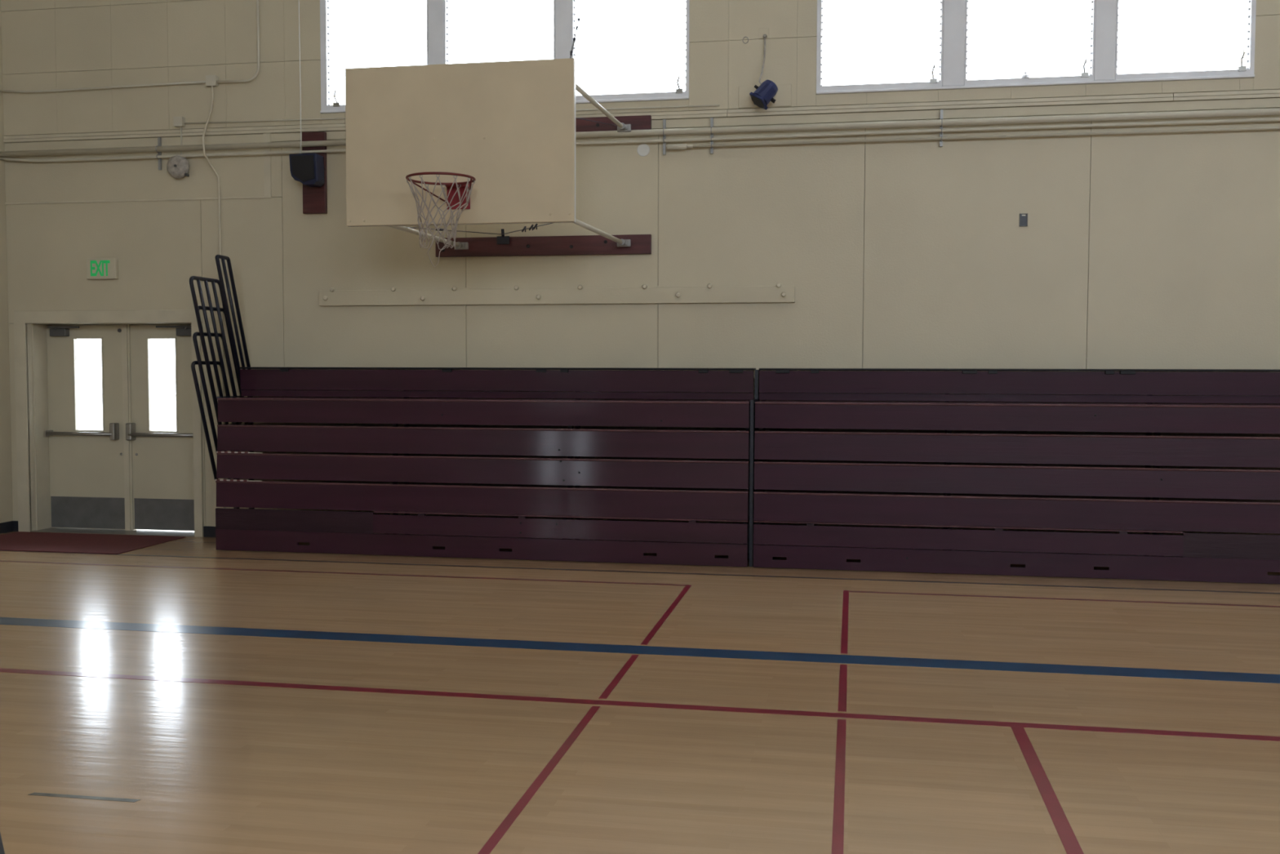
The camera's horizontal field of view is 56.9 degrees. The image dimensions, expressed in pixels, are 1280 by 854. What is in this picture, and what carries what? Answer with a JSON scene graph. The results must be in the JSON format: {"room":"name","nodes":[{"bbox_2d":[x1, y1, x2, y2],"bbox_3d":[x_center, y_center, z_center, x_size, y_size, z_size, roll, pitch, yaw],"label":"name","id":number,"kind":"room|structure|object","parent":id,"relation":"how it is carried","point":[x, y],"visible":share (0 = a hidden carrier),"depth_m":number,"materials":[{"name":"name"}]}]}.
{"room":"sports hall","nodes":[
{"label":"sports hall","id":0,"kind":"room"},
{"bbox_2d":[0,0,13,522],"bbox_3d":[-8.241,-2.368,1.936,0.200,8.000,20.700,1,3,10],"label":"wall","id":1,"kind":"structure","parent":0,"point":[6,471],"depth_m":11.82,"materials":[{"name":"beige paint"}]},
{"bbox_2d":[0,520,13,533],"bbox_3d":[-8.148,1.476,2.097,0.012,0.105,20.088,1,3,10],"label":"baseboard","id":2,"kind":"structure","parent":1,"relation":"attached to","point":[6,526],"depth_m":11.87,"materials":[{"name":"black rubber"}]},
{"bbox_2d":[0,531,1279,853],"bbox_3d":[2.366,1.747,0.215,21.980,0.201,20.700,1,3,10],"label":"floor","id":3,"kind":"structure","parent":0,"point":[187,695],"depth_m":5.77,"materials":[{"name":"brown wood"}]},
{"bbox_2d":[0,531,186,554],"bbox_3d":[-5.458,1.093,11.197,1.850,0.007,1.090,1,3,10],"label":"floor mat","id":4,"kind":"object","parent":3,"relation":"on","point":[18,540],"visible":1,"depth_m":11.20,"materials":[{"name":"red carpet"}]},
{"bbox_2d":[189,254,759,566],"bbox_3d":[-1.499,-0.210,10.567,5.070,2.692,1.090,1,3,10],"label":"bleachers","id":5,"kind":"object","parent":3,"relation":"on","point":[583,468],"visible":1,"depth_m":10.38,"materials":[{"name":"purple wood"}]},
{"bbox_2d":[753,368,1279,583],"bbox_3d":[3.394,0.354,9.764,4.836,1.668,0.772,1,3,10],"label":"bleachers","id":6,"kind":"object","parent":3,"relation":"on","point":[1158,480],"visible":1,"depth_m":9.56,"materials":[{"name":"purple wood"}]},
{"bbox_2d":[0,0,1279,556],"bbox_3d":[4.188,-2.726,10.039,21.380,7.800,0.280,1,3,10],"label":"wall","id":7,"kind":"structure","parent":0,"point":[1154,251],"depth_m":10.56,"materials":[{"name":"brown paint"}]},
{"bbox_2d":[13,520,18,531],"bbox_3d":[-6.327,1.004,11.969,0.083,0.105,0.011,1,3,10],"label":"baseboard","id":8,"kind":"structure","parent":7,"relation":"attached to","point":[15,528],"depth_m":11.96,"materials":[{"name":"black rubber"}]},
{"bbox_2d":[13,311,31,531],"bbox_3d":[-6.222,-0.053,11.890,0.125,2.225,0.029,1,3,10],"label":"trim","id":9,"kind":"structure","parent":7,"relation":"attached to","point":[20,348],"depth_m":11.88,"materials":[{"name":"beige paint"}]},
{"bbox_2d":[26,323,50,530],"bbox_3d":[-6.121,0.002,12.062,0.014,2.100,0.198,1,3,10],"label":"trim","id":10,"kind":"structure","parent":7,"relation":"attached to","point":[41,441],"depth_m":12.05,"materials":[{"name":"beige paint"}]},
{"bbox_2d":[45,324,124,529],"bbox_3d":[-5.675,0.006,12.056,0.863,2.082,0.147,1,3,10],"label":"door","id":11,"kind":"structure","parent":7,"relation":"in","point":[86,467],"depth_m":12.09,"materials":[{"name":"beige paint"}]},
{"bbox_2d":[86,257,118,279],"bbox_3d":[-5.304,-1.560,11.639,0.320,0.205,0.055,1,3,10],"label":"exit sign","id":12,"kind":"object","parent":7,"relation":"attached to","point":[96,268],"visible":1,"depth_m":11.61,"materials":[{"name":"beige paint"}]},
{"bbox_2d":[0,80,205,93],"bbox_3d":[-5.261,-3.318,11.546,2.236,0.045,0.022,1,3,10],"label":"conduit","id":13,"kind":"object","parent":7,"relation":"attached to","point":[199,82],"visible":1,"depth_m":11.53,"materials":[{"name":"beige metal"}]},
{"bbox_2d":[24,309,191,323],"bbox_3d":[-5.263,-1.091,11.667,1.818,0.125,0.029,1,3,10],"label":"trim","id":14,"kind":"structure","parent":7,"relation":"attached to","point":[167,315],"depth_m":11.65,"materials":[{"name":"beige paint"}]},
{"bbox_2d":[31,322,191,324],"bbox_3d":[-5.233,-1.046,11.836,1.818,0.020,0.332,1,3,10],"label":"trim","id":15,"kind":"structure","parent":7,"relation":"attached to","point":[131,322],"depth_m":11.85,"materials":[{"name":"beige paint"}]},
{"bbox_2d":[31,527,194,536],"bbox_3d":[-5.237,1.059,11.949,1.818,0.004,0.370,1,3,10],"label":"threshold","id":16,"kind":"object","parent":7,"relation":"attached to","point":[143,532],"depth_m":11.91,"materials":[{"name":"metal"}]},
{"bbox_2d":[48,324,191,325],"bbox_3d":[-5.204,-0.006,12.061,1.858,2.120,0.028,1,3,10],"label":"trim","id":17,"kind":"structure","parent":7,"relation":"attached to","point":[76,324],"depth_m":12.04,"materials":[{"name":"beige paint"}]},
{"bbox_2d":[121,324,137,530],"bbox_3d":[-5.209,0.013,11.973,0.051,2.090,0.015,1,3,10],"label":"trim","id":18,"kind":"structure","parent":7,"relation":"attached to","point":[124,327],"depth_m":11.96,"materials":[{"name":"beige paint"}]},
{"bbox_2d":[4,196,271,204],"bbox_3d":[-4.946,-2.218,11.574,2.870,0.018,0.028,1,3,10],"label":"trim","id":19,"kind":"structure","parent":7,"relation":"attached to","point":[235,197],"depth_m":11.56,"materials":[{"name":"beige paint"}]},
{"bbox_2d":[155,137,161,170],"bbox_3d":[-4.674,-2.654,11.446,0.024,0.313,0.078,1,3,10],"label":"strap","id":20,"kind":"object","parent":7,"relation":"attached to","point":[159,139],"visible":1,"depth_m":11.46,"materials":[{"name":"metal"}]},
{"bbox_2d":[0,107,1279,156],"bbox_3d":[4.151,-2.592,9.843,21.380,0.054,0.054,1,3,10],"label":"pipe","id":21,"kind":"object","parent":20,"relation":"attached to","point":[1255,112],"visible":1,"depth_m":10.34,"materials":[{"name":"beige metal"}]},
{"bbox_2d":[0,118,1279,162],"bbox_3d":[4.151,-2.534,9.851,21.382,0.064,0.027,1,3,10],"label":"pipe","id":22,"kind":"object","parent":20,"relation":"attached to","point":[1258,120],"visible":0.84,"depth_m":10.36,"materials":[{"name":"beige metal"}]},
{"bbox_2d":[125,324,194,530],"bbox_3d":[-4.759,0.013,11.891,0.865,2.075,0.147,1,3,10],"label":"door","id":23,"kind":"structure","parent":7,"relation":"in","point":[163,494],"depth_m":11.94,"materials":[{"name":"beige paint"}]},
{"bbox_2d":[3,127,345,142],"bbox_3d":[-4.546,-2.835,11.471,3.676,0.029,0.030,1,3,10],"label":"trim","id":24,"kind":"structure","parent":7,"relation":"attached to","point":[331,129],"depth_m":11.46,"materials":[{"name":"beige paint"}]},
{"bbox_2d":[3,123,345,139],"bbox_3d":[-4.545,-2.869,11.472,3.676,0.032,0.024,1,3,10],"label":"trim","id":25,"kind":"structure","parent":7,"relation":"attached to","point":[322,126],"depth_m":11.46,"materials":[{"name":"beige paint"}]},
{"bbox_2d":[166,155,189,178],"bbox_3d":[-4.470,-2.518,11.415,0.232,0.232,0.110,1,3,10],"label":"bell","id":26,"kind":"object","parent":7,"relation":"attached to","point":[178,166],"visible":1,"depth_m":11.38,"materials":[{"name":"grey paint"}]},
{"bbox_2d":[173,116,185,127],"bbox_3d":[-4.457,-2.951,11.420,0.094,0.092,0.054,1,3,10],"label":"junction box","id":27,"kind":"object","parent":7,"relation":"attached to","point":[178,122],"visible":1,"depth_m":11.40,"materials":[{"name":"beige metal"}]},
{"bbox_2d":[180,126,182,155],"bbox_3d":[-4.447,-2.752,11.441,0.019,0.310,0.014,1,3,10],"label":"conduit","id":28,"kind":"object","parent":7,"relation":"attached to","point":[180,126],"visible":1,"depth_m":11.43,"materials":[{"name":"beige metal"}]},
{"bbox_2d":[191,309,204,537],"bbox_3d":[-4.329,-0.031,11.549,0.085,2.225,0.029,1,3,10],"label":"trim","id":29,"kind":"structure","parent":7,"relation":"attached to","point":[197,418],"depth_m":11.55,"materials":[{"name":"beige paint"}]},
{"bbox_2d":[203,525,215,537],"bbox_3d":[-4.034,1.030,11.556,0.515,0.105,0.011,1,3,10],"label":"baseboard","id":30,"kind":"structure","parent":7,"relation":"attached to","point":[208,531],"depth_m":11.58,"materials":[{"name":"black rubber"}]},
{"bbox_2d":[205,75,217,87],"bbox_3d":[-4.112,-3.322,11.340,0.104,0.099,0.054,1,3,10],"label":"junction box","id":31,"kind":"object","parent":7,"relation":"attached to","point":[211,80],"visible":1,"depth_m":11.31,"materials":[{"name":"beige metal"}]},
{"bbox_2d":[201,85,225,507],"bbox_3d":[-4.129,-1.168,11.401,0.067,4.210,0.177,3,4,44],"label":"cable","id":32,"kind":"object","parent":7,"relation":"attached to","point":[212,89],"visible":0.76,"depth_m":11.38,"materials":[{"name":"beige paint"}]},
{"bbox_2d":[216,0,259,83],"bbox_3d":[-3.838,-4.998,11.208,0.447,3.417,0.024,1,3,10],"label":"conduit","id":33,"kind":"object","parent":7,"relation":"attached to","point":[255,76],"visible":1,"depth_m":11.23,"materials":[{"name":"beige metal"}]},
{"bbox_2d":[263,133,271,196],"bbox_3d":[-3.567,-2.508,11.311,0.070,0.600,0.028,1,3,10],"label":"trim","id":34,"kind":"structure","parent":7,"relation":"attached to","point":[267,136],"depth_m":11.30,"materials":[{"name":"beige paint"}]},
{"bbox_2d":[302,131,327,213],"bbox_3d":[-3.087,-2.408,11.201,0.228,0.762,0.048,1,3,10],"label":"plank","id":35,"kind":"object","parent":7,"relation":"attached to","point":[314,198],"visible":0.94,"depth_m":11.18,"materials":[{"name":"red wood"}]},
{"bbox_2d":[288,153,324,186],"bbox_3d":[-3.122,-2.404,11.081,0.279,0.287,0.197,1,3,10],"label":"loudspeaker","id":36,"kind":"object","parent":35,"relation":"attached to","point":[308,169],"visible":1,"depth_m":10.99,"materials":[{"name":"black plastic"}]},
{"bbox_2d":[290,155,315,182],"bbox_3d":[-3.141,-2.404,10.989,0.235,0.245,0.008,1,3,10],"label":"grille","id":37,"kind":"object","parent":36,"relation":"attached to","point":[302,166],"depth_m":10.98,"materials":[{"name":"black"}]},
{"bbox_2d":[320,0,428,111],"bbox_3d":[-2.488,-4.525,11.032,1.068,3.078,0.132,1,3,10],"label":"window","id":38,"kind":"structure","parent":7,"relation":"in","point":[325,34],"depth_m":11.15,"materials":[{"name":"paint"}]},
{"bbox_2d":[427,0,444,64],"bbox_3d":[-1.879,-4.520,10.952,0.158,3.078,0.112,1,3,10],"label":"trim","id":39,"kind":"structure","parent":7,"relation":"attached to","point":[435,7],"depth_m":10.94,"materials":[{"name":"paint"}]},
{"bbox_2d":[184,104,719,124],"bbox_3d":[-1.852,-2.899,10.965,5.200,0.031,0.012,1,3,10],"label":"conduit","id":40,"kind":"object","parent":7,"relation":"attached to","point":[713,104],"visible":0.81,"depth_m":11.14,"materials":[{"name":"beige metal"}]},
{"bbox_2d":[345,0,631,267],"bbox_3d":[-0.928,-3.940,10.279,1.816,5.390,4.017,1,3,20],"label":"basketball hoop","id":41,"kind":"object","parent":7,"relation":"attached to","point":[483,143],"visible":1,"depth_m":9.05,"materials":[{"name":"beige paint"}]},
{"bbox_2d":[444,0,555,64],"bbox_3d":[-1.287,-4.511,10.815,1.056,3.078,0.132,1,3,10],"label":"window","id":42,"kind":"structure","parent":7,"relation":"in","point":[446,42],"depth_m":10.93,"materials":[{"name":"paint"}]},
{"bbox_2d":[320,96,688,113],"bbox_3d":[-1.275,-2.967,10.962,3.515,0.022,0.224,1,3,10],"label":"window sill","id":43,"kind":"structure","parent":7,"relation":"attached to","point":[681,97],"depth_m":10.65,"materials":[{"name":"paint"}]},
{"bbox_2d":[435,234,651,257],"bbox_3d":[-0.902,-1.662,10.836,2.034,0.173,0.060,1,3,10],"label":"plank","id":44,"kind":"object","parent":7,"relation":"attached to","point":[640,243],"visible":0.87,"depth_m":10.80,"materials":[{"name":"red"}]},
{"bbox_2d":[319,282,795,306],"bbox_3d":[-0.843,-1.214,10.832,4.494,0.172,0.088,1,3,10],"label":"board","id":45,"kind":"object","parent":7,"relation":"attached to","point":[709,293],"visible":1,"depth_m":10.82,"materials":[{"name":"beige paint"}]},
{"bbox_2d":[555,0,571,58],"bbox_3d":[-0.686,-4.506,10.737,0.156,3.078,0.112,1,3,10],"label":"trim","id":46,"kind":"structure","parent":7,"relation":"attached to","point":[562,7],"depth_m":10.72,"materials":[{"name":"paint"}]},
{"bbox_2d":[575,115,651,132],"bbox_3d":[-0.900,-2.735,10.784,2.031,0.146,0.060,1,3,10],"label":"plank","id":47,"kind":"object","parent":7,"relation":"attached to","point":[637,122],"visible":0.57,"depth_m":10.65,"materials":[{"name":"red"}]},
{"bbox_2d":[571,0,689,100],"bbox_3d":[-0.084,-4.498,10.598,1.077,3.078,0.132,1,3,10],"label":"window","id":48,"kind":"structure","parent":7,"relation":"in","point":[679,92],"depth_m":10.63,"materials":[{"name":"paint"}]},
{"bbox_2d":[636,143,649,156],"bbox_3d":[0.030,-2.499,10.654,0.116,0.116,0.008,1,3,10],"label":"cover plate","id":49,"kind":"object","parent":7,"relation":"attached to","point":[643,149],"visible":1,"depth_m":10.65,"materials":[{"name":"white plastic"}]},
{"bbox_2d":[575,109,727,117],"bbox_3d":[-0.978,-2.828,10.829,3.566,0.032,0.024,1,3,10],"label":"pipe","id":50,"kind":"structure","parent":7,"relation":"attached to","point":[724,111],"depth_m":10.61,"materials":[{"name":"beige metal"}]},
{"bbox_2d":[662,119,666,155],"bbox_3d":[0.215,-2.599,10.565,0.024,0.313,0.078,1,3,10],"label":"strap","id":51,"kind":"object","parent":7,"relation":"attached to","point":[664,120],"visible":1,"depth_m":10.58,"materials":[{"name":"metal"}]},
{"bbox_2d":[651,113,727,119],"bbox_3d":[-0.979,-2.795,10.828,3.566,0.029,0.030,1,3,10],"label":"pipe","id":52,"kind":"structure","parent":7,"relation":"attached to","point":[717,115],"depth_m":10.56,"materials":[{"name":"beige metal"}]},
{"bbox_2d":[710,117,713,153],"bbox_3d":[0.636,-2.594,10.489,0.024,0.313,0.078,1,3,10],"label":"strap","id":53,"kind":"object","parent":7,"relation":"attached to","point":[711,118],"visible":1,"depth_m":10.50,"materials":[{"name":"metal"}]},
{"bbox_2d":[759,27,768,39],"bbox_3d":[1.091,-3.471,10.401,0.090,0.093,0.038,1,3,10],"label":"wall socket","id":54,"kind":"object","parent":7,"relation":"attached to","point":[763,33],"visible":1,"depth_m":10.41,"materials":[{"name":"beige paint"}]},
{"bbox_2d":[738,37,791,110],"bbox_3d":[1.080,-3.093,10.293,0.465,0.662,0.288,1,3,10],"label":"spotlight","id":55,"kind":"object","parent":7,"relation":"attached to","point":[768,94],"visible":1,"depth_m":10.39,"materials":[{"name":"blue paint"}]},
{"bbox_2d":[816,0,943,91],"bbox_3d":[2.082,-4.473,10.208,1.072,3.078,0.132,1,3,10],"label":"window","id":56,"kind":"structure","parent":7,"relation":"in","point":[933,82],"depth_m":10.29,"materials":[{"name":"paint"}]},
{"bbox_2d":[939,109,942,146],"bbox_3d":[2.590,-2.571,10.136,0.024,0.313,0.078,1,3,10],"label":"strap","id":57,"kind":"object","parent":7,"relation":"attached to","point":[941,110],"visible":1,"depth_m":10.15,"materials":[{"name":"metal"}]},
{"bbox_2d":[727,97,1173,117],"bbox_3d":[2.613,-2.754,10.181,3.726,0.029,0.030,1,3,10],"label":"trim","id":58,"kind":"structure","parent":7,"relation":"attached to","point":[1171,99],"depth_m":10.15,"materials":[{"name":"beige paint"}]},
{"bbox_2d":[727,93,1173,113],"bbox_3d":[2.614,-2.787,10.182,3.726,0.032,0.024,1,3,10],"label":"trim","id":59,"kind":"structure","parent":7,"relation":"attached to","point":[1171,95],"depth_m":10.15,"materials":[{"name":"beige paint"}]},
{"bbox_2d":[942,0,965,86],"bbox_3d":[2.708,-4.467,10.125,0.189,3.078,0.112,1,3,10],"label":"trim","id":60,"kind":"structure","parent":7,"relation":"attached to","point":[953,11],"depth_m":10.13,"materials":[{"name":"paint"}]},
{"bbox_2d":[666,126,1279,150],"bbox_3d":[7.456,-2.421,9.259,14.665,0.052,0.050,1,3,10],"label":"pipe","id":61,"kind":"object","parent":7,"relation":"attached to","point":[679,146],"visible":1,"depth_m":10.08,"materials":[{"name":"beige metal"}]},
{"bbox_2d":[1019,213,1027,226],"bbox_3d":[3.283,-1.770,10.099,0.066,0.108,0.012,1,3,10],"label":"outlet box","id":62,"kind":"object","parent":7,"relation":"attached to","point":[1023,217],"visible":1,"depth_m":10.10,"materials":[{"name":"grey paint"}]},
{"bbox_2d":[1020,214,1026,225],"bbox_3d":[3.283,-1.771,10.102,0.054,0.096,0.005,1,3,10],"label":"socket","id":63,"kind":"object","parent":62,"relation":"attached to","point":[1023,217],"depth_m":10.10,"materials":[{"name":"grey metal"}]},
{"bbox_2d":[964,0,1095,85],"bbox_3d":[3.313,-4.459,9.986,1.052,3.078,0.132,1,3,10],"label":"window","id":64,"kind":"structure","parent":7,"relation":"in","point":[1085,76],"depth_m":10.03,"materials":[{"name":"paint"}]},
{"bbox_2d":[816,74,1254,94],"bbox_3d":[3.320,-2.914,10.134,3.570,0.022,0.224,1,3,10],"label":"trim","id":65,"kind":"structure","parent":7,"relation":"attached to","point":[1250,76],"depth_m":10.01,"materials":[{"name":"paint"}]},
{"bbox_2d":[1093,0,1116,80],"bbox_3d":[3.921,-4.454,9.907,0.173,3.078,0.112,1,3,10],"label":"trim","id":66,"kind":"structure","parent":7,"relation":"attached to","point":[1105,12],"depth_m":9.91,"materials":[{"name":"paint"}]},
{"bbox_2d":[1115,0,1256,79],"bbox_3d":[4.534,-4.445,9.766,1.084,3.078,0.132,1,3,10],"label":"window","id":67,"kind":"structure","parent":7,"relation":"in","point":[1249,68],"depth_m":9.78,"materials":[{"name":"paint"}]},
{"bbox_2d":[1173,93,1279,101],"bbox_3d":[9.566,-2.675,8.927,10.396,0.029,0.030,1,3,10],"label":"trim","id":68,"kind":"structure","parent":7,"relation":"attached to","point":[1261,95],"depth_m":9.77,"materials":[{"name":"beige paint"}]},
{"bbox_2d":[1173,89,1279,97],"bbox_3d":[9.566,-2.708,8.929,10.396,0.032,0.024,1,3,10],"label":"trim","id":69,"kind":"structure","parent":7,"relation":"attached to","point":[1260,91],"depth_m":9.77,"materials":[{"name":"beige paint"}]},
{"bbox_3d":[2.388,-6.243,-0.171,21.980,0.200,20.700,1,3,10],"label":"ceiling","id":70,"kind":"structure","parent":0,"visible":0},
{"bbox_2d":[298,0,301,154],"bbox_3d":[-3.188,-4.620,10.987,0.022,4.148,0.026,1,3,10],"label":"cord","id":71,"kind":"object","parent":70,"relation":"hanging from","point":[299,0],"visible":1,"depth_m":11.06,"materials":[{"name":"white plastic"}]},
{"label":"outside","id":72,"kind":"structure","parent":0,"visible":0},
{"bbox_2d":[78,394,176,431],"bbox_3d":[7.184,-0.113,39.847,120.000,0.220,59.100,1,3,10],"label":"ground","id":73,"kind":"structure","parent":72,"point":[90,406],"depth_m":45.11,"materials":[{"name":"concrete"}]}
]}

